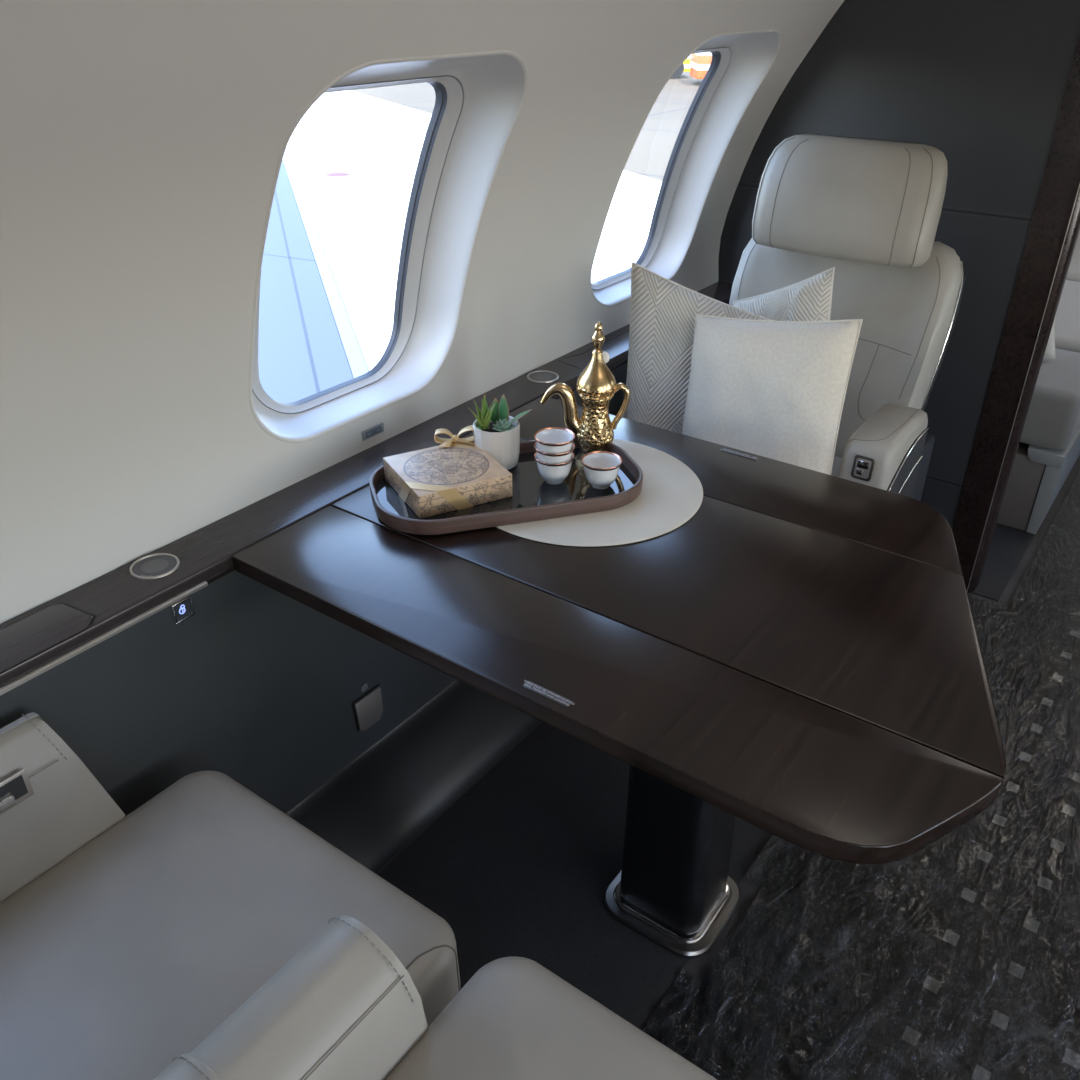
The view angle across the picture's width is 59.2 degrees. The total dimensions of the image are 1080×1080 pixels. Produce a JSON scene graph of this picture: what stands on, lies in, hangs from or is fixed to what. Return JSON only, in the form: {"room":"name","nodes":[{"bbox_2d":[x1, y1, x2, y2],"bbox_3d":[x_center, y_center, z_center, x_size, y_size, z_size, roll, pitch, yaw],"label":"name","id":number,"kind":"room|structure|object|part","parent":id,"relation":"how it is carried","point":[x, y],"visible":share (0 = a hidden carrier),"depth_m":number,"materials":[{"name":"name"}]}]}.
{"room":"aircraft cabin","nodes":[
{"label":"aircraft cabin","id":0,"kind":"room"},
{"bbox_2d":[0,362,627,815],"bbox_3d":[0.059,-0.086,2.062,0.001,0.495,7.320,20,36,30],"label":"wall","id":1,"kind":"structure","parent":0,"point":[258,687],"depth_m":1.41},
{"bbox_2d":[170,596,194,623],"bbox_3d":[-0.486,0.095,1.292,0.005,0.030,0.030,20,36,30],"label":"button","id":2,"kind":"object","parent":1,"relation":"attached to","point":[183,609],"visible":1,"depth_m":1.29,"materials":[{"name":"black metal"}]},
{"bbox_3d":[-0.487,0.095,1.293,0.002,0.026,0.026,20,36,30],"label":"socket plate","id":3,"kind":"part","parent":2,"relation":"part of","materials":[{"name":"grey plastic"}]},
{"bbox_2d":[351,683,382,730],"bbox_3d":[-0.307,0.296,1.697,0.006,0.096,0.070,20,36,30],"label":"panel","id":4,"kind":"object","parent":1,"relation":"attached to","point":[368,708],"visible":1,"depth_m":1.70,"materials":[{"name":"black plastic"}]},
{"bbox_2d":[286,680,541,873],"bbox_3d":[0.100,0.217,2.204,0.106,0.180,7.320,20,36,30],"label":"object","id":5,"kind":"structure","parent":1,"relation":"attached to","point":[377,804],"depth_m":1.81,"materials":[{"name":"black leather"}]},
{"bbox_2d":[376,721,542,873],"bbox_3d":[-0.083,0.455,1.964,0.002,0.001,2.464,20,36,30],"label":"trim","id":6,"kind":"structure","parent":5,"relation":"attached to","point":[542,721],"depth_m":1.86,"materials":[{"name":"black"}]},
{"bbox_2d":[0,0,843,623],"bbox_3d":[0.410,-0.673,1.423,1.080,1.120,7.320,20,36,30],"label":"wall","id":7,"kind":"structure","parent":0,"point":[142,141],"depth_m":1.20,"materials":[{"name":"white plastic"}]},
{"bbox_2d":[0,281,732,695],"bbox_3d":[-0.802,0.257,0.984,0.105,0.052,4.522,20,36,30],"label":"ledge","id":8,"kind":"object","parent":7,"relation":"attached to","point":[45,636],"visible":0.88,"depth_m":1.36,"materials":[{"name":"brown wood"}]},
{"bbox_3d":[-1.270,0.564,0.410,0.081,0.002,2.320,20,36,30],"label":"stowage lid","id":9,"kind":"part","parent":8,"relation":"part of","materials":[{"name":"brown wood"}]},
{"bbox_3d":[-1.277,0.626,0.346,0.006,0.007,2.772,20,36,30],"label":"metal trim","id":10,"kind":"part","parent":8,"relation":"part of","materials":[{"name":"beige"}]},
{"bbox_2d":[130,553,179,578],"bbox_3d":[-0.532,0.035,1.312,0.066,0.003,0.066,20,36,30],"label":"cup holder","id":11,"kind":"object","parent":8,"relation":"on","point":[153,566],"visible":1,"depth_m":1.31,"materials":[{"name":"silver metal"}]},
{"bbox_2d":[527,370,558,382],"bbox_3d":[0.006,-0.335,1.947,0.066,0.003,0.066,20,36,30],"label":"cup holder","id":12,"kind":"object","parent":8,"relation":"on","point":[542,376],"visible":1,"depth_m":1.95,"materials":[{"name":"silver metal"}]},
{"bbox_2d":[361,422,383,440],"bbox_3d":[-0.289,-0.188,1.648,0.004,0.017,0.052,20,36,30],"label":"switch","id":13,"kind":"object","parent":7,"relation":"attached to","point":[379,428],"visible":1,"depth_m":1.65,"materials":[{"name":"grey plastic"}]},
{"bbox_2d":[249,50,528,442],"bbox_3d":[-0.243,-0.436,1.457,0.296,0.563,0.483,20,36,30],"label":"window","id":14,"kind":"structure","parent":7,"relation":"in","point":[481,96],"depth_m":1.58,"materials":[{"name":"white plastic"}]},
{"bbox_3d":[-0.281,-0.443,1.485,0.174,0.502,0.381,20,36,30],"label":"frame","id":15,"kind":"part","parent":14,"relation":"part of","materials":[{"name":"grey plastic"}]},
{"bbox_2d":[589,29,781,306],"bbox_3d":[0.295,-0.810,2.095,0.296,0.563,0.483,20,36,30],"label":"window","id":16,"kind":"structure","parent":7,"relation":"in","point":[741,61],"depth_m":2.23,"materials":[{"name":"white plastic"}]},
{"bbox_3d":[0.257,-0.817,2.124,0.174,0.502,0.381,20,36,30],"label":"frame","id":17,"kind":"part","parent":16,"relation":"part of","materials":[{"name":"grey plastic"}]},
{"bbox_2d":[377,455,1079,1079],"bbox_3d":[0.874,0.590,1.770,2.060,0.034,7.320,20,36,30],"label":"floor","id":18,"kind":"structure","parent":0,"point":[904,1006],"depth_m":1.65,"materials":[{"name":"carpet"}]},
{"bbox_2d":[0,712,459,1079],"bbox_3d":[-0.526,0.413,0.812,0.608,1.240,0.899,20,36,30],"label":"seat","id":19,"kind":"object","parent":18,"relation":"on","point":[202,931],"visible":0.96,"depth_m":1.06,"materials":[{"name":"leather"}]},
{"bbox_3d":[-0.656,0.333,1.029,0.005,0.014,0.178,20,36,30],"label":"recline handle","id":20,"kind":"part","parent":19,"relation":"part of","materials":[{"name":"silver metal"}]},
{"bbox_3d":[-0.706,0.430,1.076,0.061,0.342,0.560,20,36,30],"label":"armrest","id":21,"kind":"part","parent":19,"relation":"part of","materials":[{"name":"leather"}]},
{"bbox_3d":[-0.296,0.598,0.806,0.106,0.330,0.531,20,36,30],"label":"armrest","id":22,"kind":"part","parent":19,"relation":"part of","materials":[{"name":"leather"}]},
{"bbox_2d":[385,956,716,1079],"bbox_3d":[-0.061,0.592,0.512,0.587,1.240,0.881,20,36,30],"label":"seat","id":23,"kind":"object","parent":18,"relation":"on","point":[514,1018],"visible":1,"depth_m":0.91,"materials":[{"name":"leather"}]},
{"bbox_2d":[232,396,1005,957],"bbox_3d":[0.184,0.314,1.526,0.988,0.689,0.750,20,36,30],"label":"dining table","id":24,"kind":"object","parent":18,"relation":"on","point":[798,659],"visible":0.99,"depth_m":1.21,"materials":[{"name":"brown wood"}]},
{"bbox_2d":[496,439,702,546],"bbox_3d":[0.069,-0.088,1.527,0.382,0.003,0.382,20,36,30],"label":"placemat","id":25,"kind":"object","parent":24,"relation":"on","point":[671,493],"visible":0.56,"depth_m":1.44,"materials":[{"name":"leather"}]},
{"bbox_2d":[369,437,642,534],"bbox_3d":[-0.052,-0.092,1.506,0.426,0.024,0.231,-8,32,-14],"label":"serving tray","id":26,"kind":"object","parent":25,"relation":"on","point":[532,498],"visible":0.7,"depth_m":1.46,"materials":[{"name":"brown wood"}]},
{"bbox_2d":[383,425,511,518],"bbox_3d":[-0.149,-0.116,1.494,0.161,0.065,0.173,-15,34,-24],"label":"gift box","id":27,"kind":"object","parent":26,"relation":"on","point":[455,474],"visible":0.95,"depth_m":1.46,"materials":[{"name":"paper"}]},
{"bbox_2d":[470,394,531,469],"bbox_3d":[-0.067,-0.180,1.543,0.086,0.126,0.076,20,36,30],"label":"succulent pot","id":28,"kind":"object","parent":26,"relation":"on","point":[497,433],"visible":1,"depth_m":1.53,"materials":[{"name":"white ceramic"}]},
{"bbox_3d":[-0.071,-0.159,1.560,0.075,0.072,0.076,20,36,30],"label":"pot","id":29,"kind":"part","parent":28,"relation":"part of","materials":[{"name":"white ceramic"}]},
{"bbox_3d":[-0.052,-0.086,1.510,0.409,0.003,0.214,-8,32,-14],"label":"glass","id":30,"kind":"part","parent":26,"relation":"part of","materials":[{"name":"black glass"}]},
{"bbox_2d":[534,452,574,484],"bbox_3d":[0.023,-0.115,1.513,0.064,0.045,0.064,20,36,30],"label":"coffee cup","id":31,"kind":"object","parent":26,"relation":"on","point":[554,474],"visible":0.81,"depth_m":1.49,"materials":[{"name":"white ceramic"}]},
{"bbox_2d":[534,442,574,463],"bbox_3d":[0.023,-0.130,1.505,0.064,0.045,0.064,20,36,30],"label":"coffee cup","id":32,"kind":"object","parent":31,"relation":"in","point":[549,458],"visible":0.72,"depth_m":1.48,"materials":[{"name":"white ceramic"}]},
{"bbox_2d":[534,427,574,453],"bbox_3d":[0.023,-0.144,1.496,0.064,0.045,0.064,20,36,30],"label":"coffee cup","id":33,"kind":"object","parent":32,"relation":"in","point":[552,440],"visible":0.8,"depth_m":1.50,"materials":[{"name":"white ceramic"}]},
{"bbox_2d":[541,322,629,452],"bbox_3d":[0.076,-0.255,1.579,0.150,0.220,0.067,0,30,0],"label":"coffee pot","id":34,"kind":"object","parent":26,"relation":"on","point":[596,384],"visible":1,"depth_m":1.58,"materials":[{"name":"gold metal"}]},
{"bbox_3d":[0.040,-0.219,1.601,0.079,0.096,0.020,0,30,0],"label":"spout","id":35,"kind":"part","parent":34,"relation":"part of","materials":[{"name":"gold metal"}]},
{"bbox_3d":[0.094,-0.273,1.569,0.066,0.074,0.066,0,30,0],"label":"lid","id":36,"kind":"part","parent":34,"relation":"part of","materials":[{"name":"gold metal"}]},
{"bbox_3d":[0.135,-0.225,1.597,0.032,0.082,0.014,0,30,0],"label":"handle","id":37,"kind":"part","parent":34,"relation":"part of","materials":[{"name":"gold metal"}]},
{"bbox_2d":[581,451,621,488],"bbox_3d":[0.097,-0.107,1.500,0.064,0.045,0.064,20,36,30],"label":"coffee cup","id":38,"kind":"object","parent":26,"relation":"on","point":[601,468],"visible":1,"depth_m":1.49,"materials":[{"name":"white ceramic"}]},
{"bbox_3d":[0.232,0.624,1.667,0.204,0.012,0.194,20,36,30],"label":"plate","id":39,"kind":"part","parent":24,"relation":"part of","materials":[{"name":"silver metal"}]},
{"bbox_3d":[0.232,0.617,1.663,0.170,0.020,0.160,20,36,30],"label":"trim","id":40,"kind":"part","parent":24,"relation":"part of","materials":[{"name":"silver metal"}]},
{"bbox_2d":[622,134,965,500],"bbox_3d":[0.542,-0.265,2.100,0.619,1.112,0.670,20,36,30],"label":"seat","id":41,"kind":"object","parent":18,"relation":"on","point":[869,210],"visible":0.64,"depth_m":1.98,"materials":[{"name":"leather"}]},
{"bbox_2d":[623,262,773,433],"bbox_3d":[0.354,-0.348,1.990,0.362,0.428,0.142,9,32,14],"label":"throw cushion","id":42,"kind":"object","parent":41,"relation":"on","point":[663,311],"visible":0.3,"depth_m":1.94,"materials":[{"name":"grey fabric"}]},
{"bbox_2d":[682,313,862,474],"bbox_3d":[0.427,-0.242,1.849,0.351,0.420,0.165,20,36,30],"label":"throw cushion","id":43,"kind":"object","parent":41,"relation":"on","point":[776,390],"visible":0.6,"depth_m":1.77,"materials":[{"name":"fabric"}]},
{"bbox_2d":[733,267,834,320],"bbox_3d":[0.505,-0.372,2.022,0.274,0.438,0.125,20,36,30],"label":"throw cushion","id":44,"kind":"object","parent":41,"relation":"on","point":[809,299],"visible":0.24,"depth_m":1.92,"materials":[{"name":"grey fabric"}]},
{"bbox_2d":[831,456,841,476],"bbox_3d":[0.515,-0.082,2.160,0.454,0.194,0.573,20,36,30],"label":"seat cushion","id":45,"kind":"object","parent":41,"relation":"on","point":[837,459],"depth_m":2.12,"materials":[{"name":"leather"}]},
{"bbox_3d":[0.666,-0.436,2.192,0.492,0.515,0.255,20,36,30],"label":"backrest","id":46,"kind":"part","parent":41,"relation":"part of","materials":[{"name":"leather"}]},
{"bbox_3d":[0.597,-0.134,1.754,0.037,0.045,0.008,20,31,30],"label":"button frame","id":47,"kind":"part","parent":41,"relation":"part of","materials":[{"name":"black plastic"}]},
{"bbox_3d":[0.659,-0.080,1.886,0.092,0.330,0.236,20,36,30],"label":"armrest","id":48,"kind":"part","parent":41,"relation":"part of","materials":[{"name":"leather"}]},
{"bbox_3d":[0.698,-0.050,1.872,0.004,0.294,0.228,20,36,30],"label":"panel","id":49,"kind":"part","parent":41,"relation":"part of","materials":[{"name":"leather"}]},
{"bbox_2d":[698,476,1079,1077],"bbox_3d":[1.179,0.468,1.930,1.003,0.018,3.100,20,36,30],"label":"carpet","id":50,"kind":"object","parent":18,"relation":"on","point":[1077,476],"visible":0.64,"depth_m":2.05,"materials":[{"name":"grey carpet"}]},
{"bbox_2d":[997,231,1079,533],"bbox_3d":[1.819,-0.906,3.581,0.778,0.715,2.320,20,36,30],"label":"seat","id":51,"kind":"object","parent":18,"relation":"on","point":[1048,449],"visible":0.24,"depth_m":2.72,"materials":[{"name":"grey leather"}]},
{"bbox_2d":[1043,315,1055,358],"bbox_3d":[1.356,-0.651,2.774,0.310,0.224,0.109,3,31,5],"label":"throw cushion","id":52,"kind":"object","parent":51,"relation":"on","point":[1050,352],"visible":0.07,"depth_m":2.76,"materials":[{"name":"fabric"}]},
{"bbox_2d":[1020,348,1079,449],"bbox_3d":[1.262,-0.509,2.929,0.775,0.173,0.410,20,36,30],"label":"seat cushion","id":53,"kind":"object","parent":51,"relation":"on","point":[1052,422],"depth_m":2.63,"materials":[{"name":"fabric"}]},
{"bbox_2d":[1055,280,1079,352],"bbox_3d":[1.615,-0.762,3.343,0.775,0.193,0.770,20,36,30],"label":"seat cushion","id":54,"kind":"object","parent":51,"relation":"on","point":[1067,319],"depth_m":3.07,"materials":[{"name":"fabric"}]},
{"bbox_2d":[1066,231,1079,281],"bbox_3d":[2.168,-1.152,3.995,0.775,0.208,1.090,20,36,30],"label":"seat cushion","id":55,"kind":"object","parent":51,"relation":"on","point":[1073,274],"depth_m":3.60,"materials":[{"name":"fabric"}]},
{"bbox_2d":[718,0,1079,528],"bbox_3d":[0.787,-0.811,2.293,0.768,1.860,0.051,20,36,30],"label":"wall","id":56,"kind":"structure","parent":0,"point":[981,83],"depth_m":2.12,"materials":[{"name":"leather"}]},
{"bbox_2d":[952,35,1079,592],"bbox_3d":[1.127,-0.676,2.084,0.090,1.840,0.066,20,36,30],"label":"trim","id":57,"kind":"structure","parent":56,"relation":"attached to","point":[1054,229],"depth_m":2.18,"materials":[{"name":"brown wood"}]},
{"label":"outside","id":58,"kind":"structure","parent":0,"visible":0},
{"bbox_2d":[350,72,702,180],"bbox_3d":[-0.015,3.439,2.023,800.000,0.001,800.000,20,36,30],"label":"ground","id":59,"kind":"structure","parent":58,"point":[649,157],"depth_m":34.17,"materials":[{"name":"white"}]},
{"bbox_2d":[671,55,690,78],"bbox_3d":[5.108,-23.473,45.850,4.220,2.000,2.300,0,30,0],"label":"tug","id":60,"kind":"object","parent":59,"relation":"on","point":[685,66],"visible":0.09,"depth_m":45.21,"materials":[{"name":"yellow paint"}]},
{"bbox_2d":[690,52,711,78],"bbox_3d":[9.426,-21.942,42.392,5.020,2.900,2.500,0,30,0],"label":"truck","id":61,"kind":"object","parent":59,"relation":"on","point":[700,63],"visible":0.15,"depth_m":41.82,"materials":[{"name":"orange paint"}]},
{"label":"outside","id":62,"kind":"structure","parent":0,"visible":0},
{"bbox_2d":[258,90,661,402],"bbox_3d":[-1.077,-5.614,14.367,6.920,0.124,25.516,-8,31,-14],"label":"aircraft wing","id":63,"kind":"object","parent":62,"point":[331,255],"visible":0.25,"depth_m":10.20,"materials":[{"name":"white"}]},
{"bbox_3d":[-3.817,-4.912,13.156,0.679,0.120,24.327,-8,31,-14],"label":"leading panel","id":64,"kind":"part","parent":63,"relation":"part of","materials":[{"name":"blue"}]}
]}

